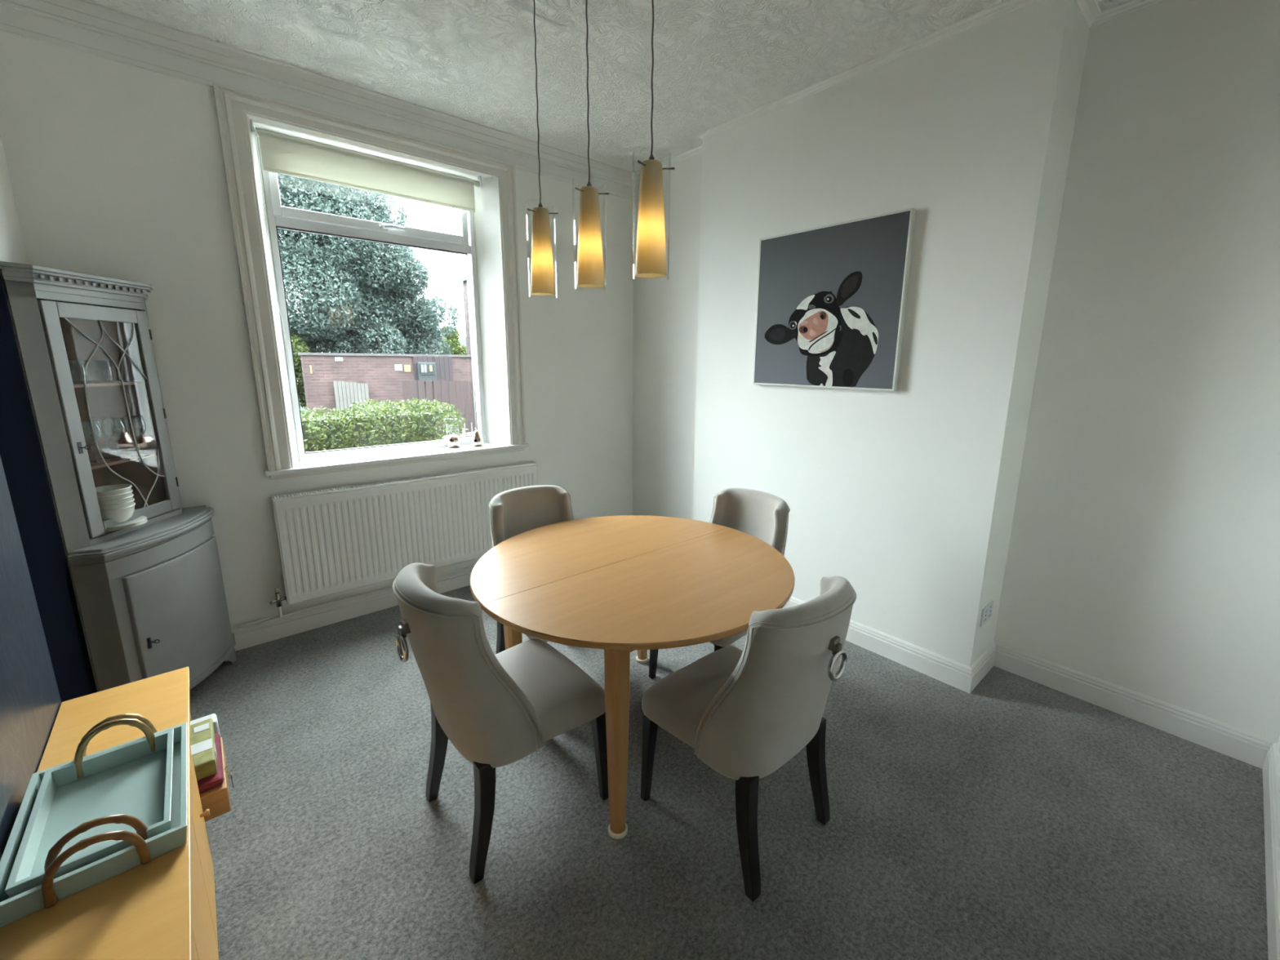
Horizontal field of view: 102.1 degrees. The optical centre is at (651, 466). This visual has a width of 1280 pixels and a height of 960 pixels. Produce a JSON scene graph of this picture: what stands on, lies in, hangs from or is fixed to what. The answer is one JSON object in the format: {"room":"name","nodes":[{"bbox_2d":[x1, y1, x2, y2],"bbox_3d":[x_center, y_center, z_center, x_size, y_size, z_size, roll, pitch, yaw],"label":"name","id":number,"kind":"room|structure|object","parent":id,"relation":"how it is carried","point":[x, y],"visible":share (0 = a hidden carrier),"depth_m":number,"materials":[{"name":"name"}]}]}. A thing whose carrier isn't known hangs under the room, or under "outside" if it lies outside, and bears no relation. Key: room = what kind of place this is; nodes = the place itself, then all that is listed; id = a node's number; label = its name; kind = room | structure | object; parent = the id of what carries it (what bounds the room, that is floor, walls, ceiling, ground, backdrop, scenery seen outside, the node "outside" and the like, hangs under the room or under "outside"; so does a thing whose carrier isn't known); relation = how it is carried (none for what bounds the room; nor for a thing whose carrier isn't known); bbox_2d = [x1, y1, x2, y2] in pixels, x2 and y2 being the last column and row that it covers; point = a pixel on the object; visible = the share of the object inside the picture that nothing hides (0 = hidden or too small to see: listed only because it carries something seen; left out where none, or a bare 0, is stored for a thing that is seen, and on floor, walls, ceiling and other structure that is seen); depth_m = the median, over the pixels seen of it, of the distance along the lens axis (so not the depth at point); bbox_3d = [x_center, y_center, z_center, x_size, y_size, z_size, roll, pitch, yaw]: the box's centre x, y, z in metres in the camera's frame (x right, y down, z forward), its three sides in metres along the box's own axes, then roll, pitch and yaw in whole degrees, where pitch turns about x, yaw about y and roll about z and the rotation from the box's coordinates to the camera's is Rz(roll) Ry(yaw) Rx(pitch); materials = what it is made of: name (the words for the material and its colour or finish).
{"room":"dining room","nodes":[
{"label":"dining room","id":0,"kind":"room"},
{"bbox_2d":[0,133,99,692],"bbox_3d":[-1.388,-0.092,0.761,0.200,2.950,3.781,-10,15,-40],"label":"wall","id":1,"kind":"structure","parent":0,"point":[12,247],"depth_m":1.96,"materials":[{"name":"paint"}]},
{"bbox_2d":[0,456,61,861],"bbox_3d":[-0.975,0.022,0.469,0.012,2.850,2.570,-10,15,-40],"label":"wall","id":2,"kind":"structure","parent":1,"relation":"attached to","point":[30,701],"depth_m":1.35,"materials":[{"name":"blue paint"}]},
{"bbox_2d":[0,272,97,702],"bbox_3d":[-2.013,0.096,1.679,0.004,2.200,0.555,-10,15,-40],"label":"wall","id":3,"kind":"structure","parent":1,"relation":"attached to","point":[20,451],"depth_m":1.71,"materials":[{"name":"blue paint"}]},
{"bbox_2d":[199,737,231,822],"bbox_3d":[-1.487,1.014,1.609,0.258,0.085,0.290,-10,15,-40],"label":"drawer","id":4,"kind":"object","parent":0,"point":[217,799],"visible":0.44,"depth_m":1.57,"materials":[{"name":"brown wood"}]},
{"bbox_2d":[196,733,223,794],"bbox_3d":[-1.481,0.957,1.604,0.234,0.029,0.268,-10,15,-40],"label":"folded cloth","id":5,"kind":"object","parent":4,"relation":"on","point":[216,780],"visible":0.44,"depth_m":1.58,"materials":[{"name":"red fabric"}]},
{"bbox_2d":[190,718,217,781],"bbox_3d":[-1.494,0.912,1.609,0.214,0.053,0.250,-10,15,-40],"label":"packet","id":6,"kind":"object","parent":5,"relation":"on","point":[202,741],"visible":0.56,"depth_m":1.62,"materials":[{"name":"cardboard"}]},
{"bbox_2d":[224,764,234,787],"bbox_3d":[-1.344,0.989,1.656,0.029,0.076,0.022,3,12,13],"label":"keys","id":7,"kind":"object","parent":4,"relation":"hanging from","point":[230,771],"visible":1,"depth_m":1.65,"materials":[{"name":"silver metal"}]},
{"bbox_2d":[0,30,633,649],"bbox_3d":[-1.387,-0.595,3.460,3.827,3.050,0.339,-10,15,-40],"label":"wall","id":8,"kind":"structure","parent":0,"point":[116,170],"depth_m":2.59,"materials":[{"name":"paint"}]},
{"bbox_2d":[0,0,635,199],"bbox_3d":[-1.327,-1.957,2.959,3.212,0.178,0.054,-10,15,-40],"label":"trim","id":9,"kind":"structure","parent":8,"relation":"attached to","point":[84,26],"depth_m":2.50,"materials":[{"name":"white paint"}]},
{"bbox_2d":[231,567,473,651],"bbox_3d":[-1.198,0.755,3.674,2.775,0.124,0.020,-10,15,-40],"label":"baseboard","id":10,"kind":"structure","parent":8,"relation":"attached to","point":[261,633],"depth_m":3.04,"materials":[{"name":"white paint"}]},
{"bbox_2d":[213,82,525,471],"bbox_3d":[-1.466,-0.966,3.057,1.502,1.828,0.034,-10,15,-40],"label":"trim","id":11,"kind":"structure","parent":8,"relation":"attached to","point":[233,104],"depth_m":2.69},
{"bbox_2d":[257,128,486,462],"bbox_3d":[-1.609,-0.953,3.194,1.130,1.746,0.125,-10,15,-40],"label":"window","id":12,"kind":"structure","parent":8,"relation":"in","point":[279,216],"depth_m":3.09,"materials":[{"name":"white plastic"},{"name":"glass"},{"name":"metal"}]},
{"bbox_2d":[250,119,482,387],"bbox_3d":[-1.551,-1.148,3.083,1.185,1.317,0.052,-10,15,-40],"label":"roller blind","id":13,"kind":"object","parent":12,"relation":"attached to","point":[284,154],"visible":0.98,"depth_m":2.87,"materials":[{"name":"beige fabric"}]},
{"bbox_2d":[235,462,537,628],"bbox_3d":[-1.484,0.413,3.285,1.886,0.692,0.104,-10,15,-40],"label":"radiator","id":14,"kind":"object","parent":8,"relation":"attached to","point":[331,542],"visible":0.88,"depth_m":3.10,"materials":[{"name":"metal"}]},
{"bbox_2d":[271,462,537,500],"bbox_3d":[-1.427,0.072,3.249,1.548,0.009,0.074,-10,15,-40],"label":"grille","id":15,"kind":"object","parent":14,"relation":"attached to","point":[497,469],"depth_m":3.15,"materials":[{"name":"metal"}]},
{"bbox_2d":[264,443,528,475],"bbox_3d":[-1.527,-0.072,3.310,1.544,0.024,0.211,-10,15,-40],"label":"window sill","id":16,"kind":"structure","parent":8,"relation":"attached to","point":[315,465],"depth_m":3.18,"materials":[{"name":"white paint"}]},
{"bbox_2d":[445,432,461,447],"bbox_3d":[-1.353,-0.181,3.537,0.098,0.100,0.098,-10,15,-40],"label":"apple ornament","id":17,"kind":"object","parent":16,"relation":"on","point":[451,441],"visible":1,"depth_m":3.50,"materials":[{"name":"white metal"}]},
{"bbox_2d":[471,427,483,446],"bbox_3d":[-1.210,-0.205,3.593,0.086,0.127,0.086,-10,15,-40],"label":"pear ornament","id":18,"kind":"object","parent":16,"relation":"on","point":[477,440],"visible":1,"depth_m":3.57,"materials":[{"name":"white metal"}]},
{"bbox_2d":[269,447,524,479],"bbox_3d":[-1.478,-0.035,3.255,1.500,0.025,0.019,-10,15,-40],"label":"trim","id":19,"kind":"structure","parent":8,"relation":"attached to","point":[406,462],"depth_m":3.14,"materials":[{"name":"white paint"}]},
{"bbox_2d":[85,0,1128,172],"bbox_3d":[-0.112,-1.838,1.741,3.827,0.100,4.081,-10,15,-40],"label":"ceiling","id":20,"kind":"structure","parent":0,"point":[717,62],"depth_m":2.37,"materials":[{"name":"white paint"}]},
{"bbox_2d":[524,0,558,299],"bbox_3d":[-0.434,-1.244,1.958,0.124,1.157,0.124,-10,15,-40],"label":"pendant lamp","id":21,"kind":"object","parent":20,"relation":"hanging from","point":[542,273],"visible":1,"depth_m":2.01,"materials":[{"name":"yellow glass"}]},
{"bbox_2d":[572,0,608,292],"bbox_3d":[-0.216,-1.192,1.715,0.124,1.157,0.124,-10,15,-40],"label":"pendant lamp","id":22,"kind":"object","parent":20,"relation":"hanging from","point":[590,271],"visible":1,"depth_m":1.77,"materials":[{"name":"yellow glass"}]},
{"bbox_2d":[631,0,675,279],"bbox_3d":[-0.003,-1.142,1.479,0.124,1.157,0.124,-10,15,-40],"label":"pendant lamp","id":23,"kind":"object","parent":20,"relation":"hanging from","point":[651,249],"visible":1,"depth_m":1.53,"materials":[{"name":"yellow glass"}]},
{"bbox_2d":[190,585,1268,959],"bbox_3d":[-0.047,1.171,2.251,3.827,0.100,3.801,-10,15,-40],"label":"floor","id":24,"kind":"structure","parent":0,"point":[1013,817],"depth_m":1.74,"materials":[{"name":"grey carpet"}]},
{"bbox_2d":[0,666,218,959],"bbox_3d":[-1.025,1.114,0.992,0.313,0.500,2.062,-10,15,-40],"label":"sideboard","id":25,"kind":"object","parent":24,"relation":"on","point":[163,908],"visible":0.64,"depth_m":1.05,"materials":[{"name":"brown wood"}]},
{"bbox_2d":[0,713,186,927],"bbox_3d":[-1.259,0.752,1.190,0.283,0.126,0.485,-10,15,-40],"label":"serving tray","id":26,"kind":"object","parent":25,"relation":"on","point":[51,891],"visible":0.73,"depth_m":1.07,"materials":[{"name":"teal paint"}]},
{"bbox_2d":[4,718,173,897],"bbox_3d":[-1.259,0.743,1.188,0.232,0.126,0.405,-10,15,-40],"label":"serving tray","id":27,"kind":"object","parent":26,"relation":"in","point":[127,787],"visible":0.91,"depth_m":1.21,"materials":[{"name":"teal paint"}]},
{"bbox_2d":[190,713,220,735],"bbox_3d":[-1.596,0.954,1.742,0.222,0.148,0.063,-10,15,-40],"label":"bag","id":28,"kind":"object","parent":25,"relation":"on","point":[213,716],"visible":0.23,"depth_m":1.78,"materials":[{"name":"white paper"}]},
{"bbox_2d":[0,261,236,691],"bbox_3d":[-2.197,0.155,2.243,0.445,1.856,0.581,-10,15,-40],"label":"tall cabinet","id":29,"kind":"object","parent":24,"relation":"on","point":[151,595],"visible":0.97,"depth_m":2.16,"materials":[{"name":"grey paint"}]},
{"bbox_2d":[78,361,88,384],"bbox_3d":[-2.220,-0.362,1.991,0.068,0.090,0.068,-10,15,-40],"label":"tumbler","id":30,"kind":"object","parent":29,"relation":"on","point":[84,362],"visible":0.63,"depth_m":2.01,"materials":[{"name":"clear glass"}]},
{"bbox_2d":[84,420,106,465],"bbox_3d":[-2.222,-0.092,2.054,0.072,0.175,0.072,-10,15,-40],"label":"wine glass","id":31,"kind":"object","parent":29,"relation":"on","point":[85,420],"visible":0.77,"depth_m":2.07,"materials":[{"name":"clear glass"}]},
{"bbox_2d":[86,360,114,382],"bbox_3d":[-2.227,-0.384,2.096,0.068,0.090,0.068,-10,15,-40],"label":"tumbler","id":32,"kind":"object","parent":29,"relation":"on","point":[86,360],"visible":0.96,"depth_m":2.11,"materials":[{"name":"clear glass"}]},
{"bbox_2d":[91,416,119,458],"bbox_3d":[-2.318,-0.123,2.199,0.072,0.175,0.072,-10,15,-40],"label":"wine glass","id":33,"kind":"object","parent":29,"relation":"on","point":[111,416],"visible":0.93,"depth_m":2.21,"materials":[{"name":"clear glass"}]},
{"bbox_2d":[72,380,145,387],"bbox_3d":[-2.266,-0.340,2.136,0.300,0.012,0.456,-10,15,-40],"label":"shelf","id":34,"kind":"object","parent":29,"relation":"attached to","point":[97,384],"depth_m":2.21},
{"bbox_2d":[101,417,130,461],"bbox_3d":[-2.231,-0.113,2.157,0.072,0.175,0.072,-10,15,-40],"label":"wine glass","id":35,"kind":"object","parent":29,"relation":"on","point":[122,418],"visible":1,"depth_m":2.16,"materials":[{"name":"clear glass"}]},
{"bbox_2d":[100,502,135,522],"bbox_3d":[-2.226,0.198,2.147,0.131,0.068,0.131,-10,15,-40],"label":"bowl","id":36,"kind":"object","parent":29,"relation":"in","point":[122,514],"visible":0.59,"depth_m":2.12,"materials":[{"name":"beige ceramic"}]},
{"bbox_2d":[98,497,134,510],"bbox_3d":[-2.226,0.178,2.143,0.131,0.068,0.131,-10,15,-40],"label":"bowl","id":37,"kind":"object","parent":36,"relation":"on","point":[131,502],"visible":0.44,"depth_m":2.10,"materials":[{"name":"beige ceramic"}]},
{"bbox_2d":[97,493,133,505],"bbox_3d":[-2.225,0.159,2.139,0.131,0.068,0.131,-10,15,-40],"label":"bowl","id":38,"kind":"object","parent":37,"relation":"on","point":[129,498],"visible":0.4,"depth_m":2.10,"materials":[{"name":"beige ceramic"}]},
{"bbox_2d":[97,488,133,501],"bbox_3d":[-2.225,0.140,2.136,0.131,0.068,0.131,-10,15,-40],"label":"bowl","id":39,"kind":"object","parent":38,"relation":"on","point":[129,493],"visible":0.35,"depth_m":2.10,"materials":[{"name":"beige ceramic"}]},
{"bbox_2d":[95,484,132,496],"bbox_3d":[-2.225,0.121,2.132,0.131,0.068,0.131,-10,15,-40],"label":"bowl","id":40,"kind":"object","parent":39,"relation":"on","point":[109,490],"visible":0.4,"depth_m":2.14,"materials":[{"name":"beige ceramic"}]},
{"bbox_2d":[88,448,157,469],"bbox_3d":[-2.269,-0.027,2.200,0.300,0.012,0.456,-10,15,-40],"label":"shelf","id":41,"kind":"object","parent":29,"relation":"attached to","point":[94,455],"depth_m":2.27,"materials":[{"name":"wood"}]},
{"bbox_2d":[106,520,147,531],"bbox_3d":[-2.226,0.248,2.163,0.176,0.012,0.176,-10,15,-40],"label":"plate","id":42,"kind":"object","parent":29,"relation":"on","point":[147,520],"visible":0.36,"depth_m":2.13,"materials":[{"name":"beige ceramic"}]},
{"bbox_2d":[106,519,147,529],"bbox_3d":[-2.226,0.242,2.162,0.176,0.012,0.176,-10,15,-40],"label":"plate","id":43,"kind":"object","parent":42,"relation":"on","point":[146,519],"visible":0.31,"depth_m":2.13,"materials":[{"name":"beige ceramic"}]},
{"bbox_2d":[106,515,146,528],"bbox_3d":[-2.226,0.236,2.161,0.176,0.012,0.176,-10,15,-40],"label":"plate","id":44,"kind":"object","parent":43,"relation":"on","point":[141,518],"visible":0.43,"depth_m":2.17,"materials":[{"name":"beige ceramic"}]},
{"bbox_2d":[123,415,149,457],"bbox_3d":[-2.241,-0.133,2.253,0.072,0.175,0.072,-10,15,-40],"label":"wine glass","id":45,"kind":"object","parent":29,"relation":"on","point":[142,415],"visible":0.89,"depth_m":2.26,"materials":[{"name":"clear glass"}]},
{"bbox_2d":[392,562,608,884],"bbox_3d":[-0.514,0.751,1.754,0.594,0.914,0.484,-10,15,-40],"label":"dining chair","id":46,"kind":"object","parent":24,"relation":"on","point":[497,710],"visible":1,"depth_m":1.54,"materials":[{"name":"beige fabric"}]},
{"bbox_2d":[488,484,573,653],"bbox_3d":[-0.493,0.591,2.537,0.484,0.914,0.594,-10,15,-40],"label":"dining chair","id":47,"kind":"object","parent":24,"relation":"on","point":[514,512],"visible":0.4,"depth_m":2.60,"materials":[{"name":"beige fabric"}]},
{"bbox_2d":[470,515,795,839],"bbox_3d":[-0.073,0.751,2.185,1.266,0.750,1.266,-10,15,-40],"label":"dining table","id":48,"kind":"object","parent":24,"relation":"on","point":[620,585],"visible":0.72,"depth_m":1.86,"materials":[{"name":"brown wood"}]},
{"bbox_2d":[608,822,627,839],"bbox_3d":[-0.111,1.216,1.736,0.066,0.018,0.066,-10,15,-40],"label":"furniture foot","id":49,"kind":"object","parent":48,"relation":"attached to","point":[620,833],"depth_m":1.71,"materials":[{"name":"white plastic"}]},
{"bbox_2d":[635,655,648,663],"bbox_3d":[-0.046,1.013,2.728,0.066,0.018,0.066,-10,15,-40],"label":"furniture foot","id":50,"kind":"object","parent":48,"relation":"on","point":[642,660],"depth_m":2.70,"materials":[{"name":"silver metal"}]},
{"bbox_2d":[648,488,790,679],"bbox_3d":[0.359,0.603,2.518,0.594,0.914,0.484,-10,15,-40],"label":"dining chair","id":51,"kind":"object","parent":24,"relation":"on","point":[764,516],"visible":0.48,"depth_m":2.56,"materials":[{"name":"beige fabric"}]},
{"bbox_2d":[640,576,856,902],"bbox_3d":[0.326,0.768,1.710,0.484,0.914,0.594,-10,15,-40],"label":"dining chair","id":52,"kind":"object","parent":24,"relation":"on","point":[744,713],"visible":1,"depth_m":1.49,"materials":[{"name":"beige fabric"}]},
{"bbox_2d":[693,0,1089,666],"bbox_3d":[1.061,-0.530,3.007,0.354,2.950,1.859,-10,15,-40],"label":"wall","id":53,"kind":"structure","parent":0,"point":[907,495],"depth_m":2.50,"materials":[{"name":"white paint"}]},
{"bbox_2d":[752,208,915,391],"bbox_3d":[0.928,-0.851,2.794,0.036,0.838,0.865,-10,15,-40],"label":"painting","id":54,"kind":"object","parent":53,"relation":"attached to","point":[831,299],"visible":1,"depth_m":2.72,"materials":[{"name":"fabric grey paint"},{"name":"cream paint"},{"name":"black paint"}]},
{"bbox_2d":[634,0,1163,177],"bbox_3d":[1.093,-1.951,2.664,0.392,0.028,3.681,-10,15,-40],"label":"trim","id":55,"kind":"structure","parent":53,"relation":"attached to","point":[1091,10],"depth_m":2.32,"materials":[{"name":"white paint"}]},
{"bbox_2d":[979,600,993,626],"bbox_3d":[1.633,0.715,2.512,0.150,0.090,0.013,-10,15,-40],"label":"wall socket","id":56,"kind":"object","parent":53,"relation":"attached to","point":[986,614],"visible":1,"depth_m":2.50,"materials":[{"name":"white plastic"}]},
{"bbox_2d":[632,0,1279,742],"bbox_3d":[1.254,-0.536,3.043,0.415,2.950,3.781,-10,15,-40],"label":"wall","id":57,"kind":"structure","parent":0,"point":[1143,557],"depth_m":2.13,"materials":[{"name":"paint"}]},
{"bbox_2d":[782,595,1279,959],"bbox_3d":[-0.069,1.055,2.261,3.417,0.124,3.681,-10,15,-40],"label":"baseboard","id":58,"kind":"structure","parent":57,"relation":"attached to","point":[1250,748],"depth_m":2.32,"materials":[{"name":"white wood"}]},
{"bbox_2d":[1278,737,1279,760],"bbox_3d":[1.189,-0.033,0.586,3.427,2.950,0.100,-10,15,-40],"label":"wall","id":59,"kind":"structure","parent":0,"point":[1279,737],"depth_m":1.97,"materials":[{"name":"white paint"}]},
{"label":"outside","id":60,"kind":"structure","parent":0,"visible":0},
{"bbox_2d":[297,380,474,436],"bbox_3d":[-14.605,-5.504,35.897,54.000,0.200,66.260,-10,15,-40],"label":"ground","id":61,"kind":"structure","parent":60,"point":[472,432],"depth_m":13.30,"materials":[{"name":"grey concrete"}]},
{"bbox_2d":[290,333,310,409],"bbox_3d":[-9.529,-2.246,12.724,1.318,2.920,2.273,11,15,40],"label":"shrub","id":62,"kind":"object","parent":61,"relation":"on","point":[299,345],"visible":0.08,"depth_m":12.85,"materials":[{"name":"green plant"}]},
{"bbox_2d":[298,400,308,417],"bbox_3d":[-8.107,-0.961,9.798,2.662,1.500,1.680,-10,15,-40],"label":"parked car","id":63,"kind":"object","parent":61,"relation":"on","point":[300,407],"visible":0.03,"depth_m":9.95,"materials":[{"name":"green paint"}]},
{"bbox_2d":[333,381,369,414],"bbox_3d":[-7.588,-1.537,13.178,0.760,1.280,0.060,-10,15,-40],"label":"fence panel","id":64,"kind":"object","parent":61,"relation":"on","point":[360,388],"visible":0.45,"depth_m":13.06,"materials":[{"name":"grey wood"}]},
{"bbox_2d":[277,173,460,355],"bbox_3d":[-8.622,-5.865,14.203,6.214,9.338,4.227,-7,14,-32],"label":"street tree","id":65,"kind":"object","parent":61,"relation":"on","point":[377,301],"visible":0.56,"depth_m":13.75,"materials":[{"name":"green plant"}]},
{"bbox_2d":[300,397,467,452],"bbox_3d":[-4.355,0.189,5.049,5.264,1.575,1.247,-10,15,-40],"label":"hedge","id":66,"kind":"object","parent":61,"relation":"on","point":[395,424],"visible":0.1,"depth_m":5.78,"materials":[{"name":"green plant"}]},
{"bbox_2d":[297,352,472,422],"bbox_3d":[-6.863,-2.039,13.968,4.240,1.960,0.280,-10,15,-40],"label":"brick wall","id":67,"kind":"structure","parent":61,"relation":"on","point":[377,371],"depth_m":13.28,"materials":[{"name":"red brick"}]},
{"bbox_2d":[334,356,342,361],"bbox_3d":[-7.765,-2.668,12.863,0.170,0.100,0.014,-10,15,-40],"label":"wall sign","id":68,"kind":"object","parent":67,"relation":"attached to","point":[336,359],"visible":1,"depth_m":12.86,"materials":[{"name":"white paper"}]},
{"bbox_2d":[394,364,402,370],"bbox_3d":[-6.738,-2.638,13.792,0.190,0.165,0.014,-10,15,-40],"label":"wall sign","id":69,"kind":"object","parent":67,"relation":"attached to","point":[397,366],"visible":1,"depth_m":13.79,"materials":[{"name":"white paper"}]},
{"bbox_2d":[404,364,410,372],"bbox_3d":[-6.569,-2.646,13.942,0.160,0.185,0.014,-10,15,-40],"label":"wall sign","id":70,"kind":"object","parent":67,"relation":"attached to","point":[406,367],"visible":1,"depth_m":13.93,"materials":[{"name":"plastic"}]},
{"bbox_2d":[372,330,444,354],"bbox_3d":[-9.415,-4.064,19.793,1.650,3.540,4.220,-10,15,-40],"label":"house","id":71,"kind":"structure","parent":61,"relation":"on","point":[437,331],"depth_m":18.72,"materials":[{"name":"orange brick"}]},
{"bbox_2d":[413,355,435,423],"bbox_3d":[-6.248,-2.089,14.354,0.555,1.913,0.060,-10,15,-40],"label":"fence panel","id":72,"kind":"object","parent":61,"relation":"on","point":[420,358],"visible":0.31,"depth_m":14.14,"materials":[{"name":"wood"}]},
{"bbox_2d":[417,362,436,382],"bbox_3d":[-6.160,-1.996,14.336,0.480,1.740,0.102,-10,15,-40],"label":"notice board","id":73,"kind":"object","parent":61,"relation":"on","point":[426,371],"visible":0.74,"depth_m":14.17,"materials":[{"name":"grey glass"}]},
{"bbox_2d":[401,380,475,435],"bbox_3d":[-5.181,-1.462,12.772,1.750,1.341,0.060,-10,15,-40],"label":"fence","id":74,"kind":"object","parent":61,"relation":"on","point":[405,384],"visible":0.48,"depth_m":12.81,"materials":[{"name":"wood"}]},
{"bbox_2d":[434,355,453,424],"bbox_3d":[-5.833,-2.149,14.667,0.480,1.913,0.060,-10,15,-40],"label":"sign","id":75,"kind":"object","parent":61,"relation":"on","point":[444,369],"visible":0.34,"depth_m":14.54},
{"bbox_2d":[438,325,466,355],"bbox_3d":[-9.147,-4.828,23.967,1.892,3.373,1.311,-10,15,-40],"label":"street tree","id":76,"kind":"object","parent":61,"relation":"on","point":[452,340],"visible":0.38,"depth_m":23.52,"materials":[{"name":"green plant"}]},
{"bbox_2d":[445,417,459,435],"bbox_3d":[-2.776,-0.157,7.288,0.160,1.030,0.160,-10,15,-40],"label":"gate post","id":77,"kind":"object","parent":61,"relation":"on","point":[455,420],"visible":0.11,"depth_m":7.17,"materials":[{"name":"wood"}]},
{"bbox_2d":[437,434,473,439],"bbox_3d":[-4.723,-0.580,11.527,20.000,0.120,0.150,-10,15,-40],"label":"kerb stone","id":78,"kind":"object","parent":61,"relation":"on","point":[469,435],"depth_m":11.88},
{"bbox_2d":[458,336,466,346],"bbox_3d":[-16.763,-9.468,44.181,6.100,4.200,6.400,-10,15,-40],"label":"house","id":79,"kind":"structure","parent":61,"relation":"on","point":[463,340],"depth_m":41.34,"materials":[{"name":"grey stone"}]},
{"bbox_2d":[457,269,471,355],"bbox_3d":[-3.852,-5.447,17.978,5.100,7.080,1.400,-10,15,-40],"label":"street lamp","id":80,"kind":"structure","parent":61,"relation":"on","point":[463,277],"depth_m":16.73,"materials":[{"name":"grey metal"}]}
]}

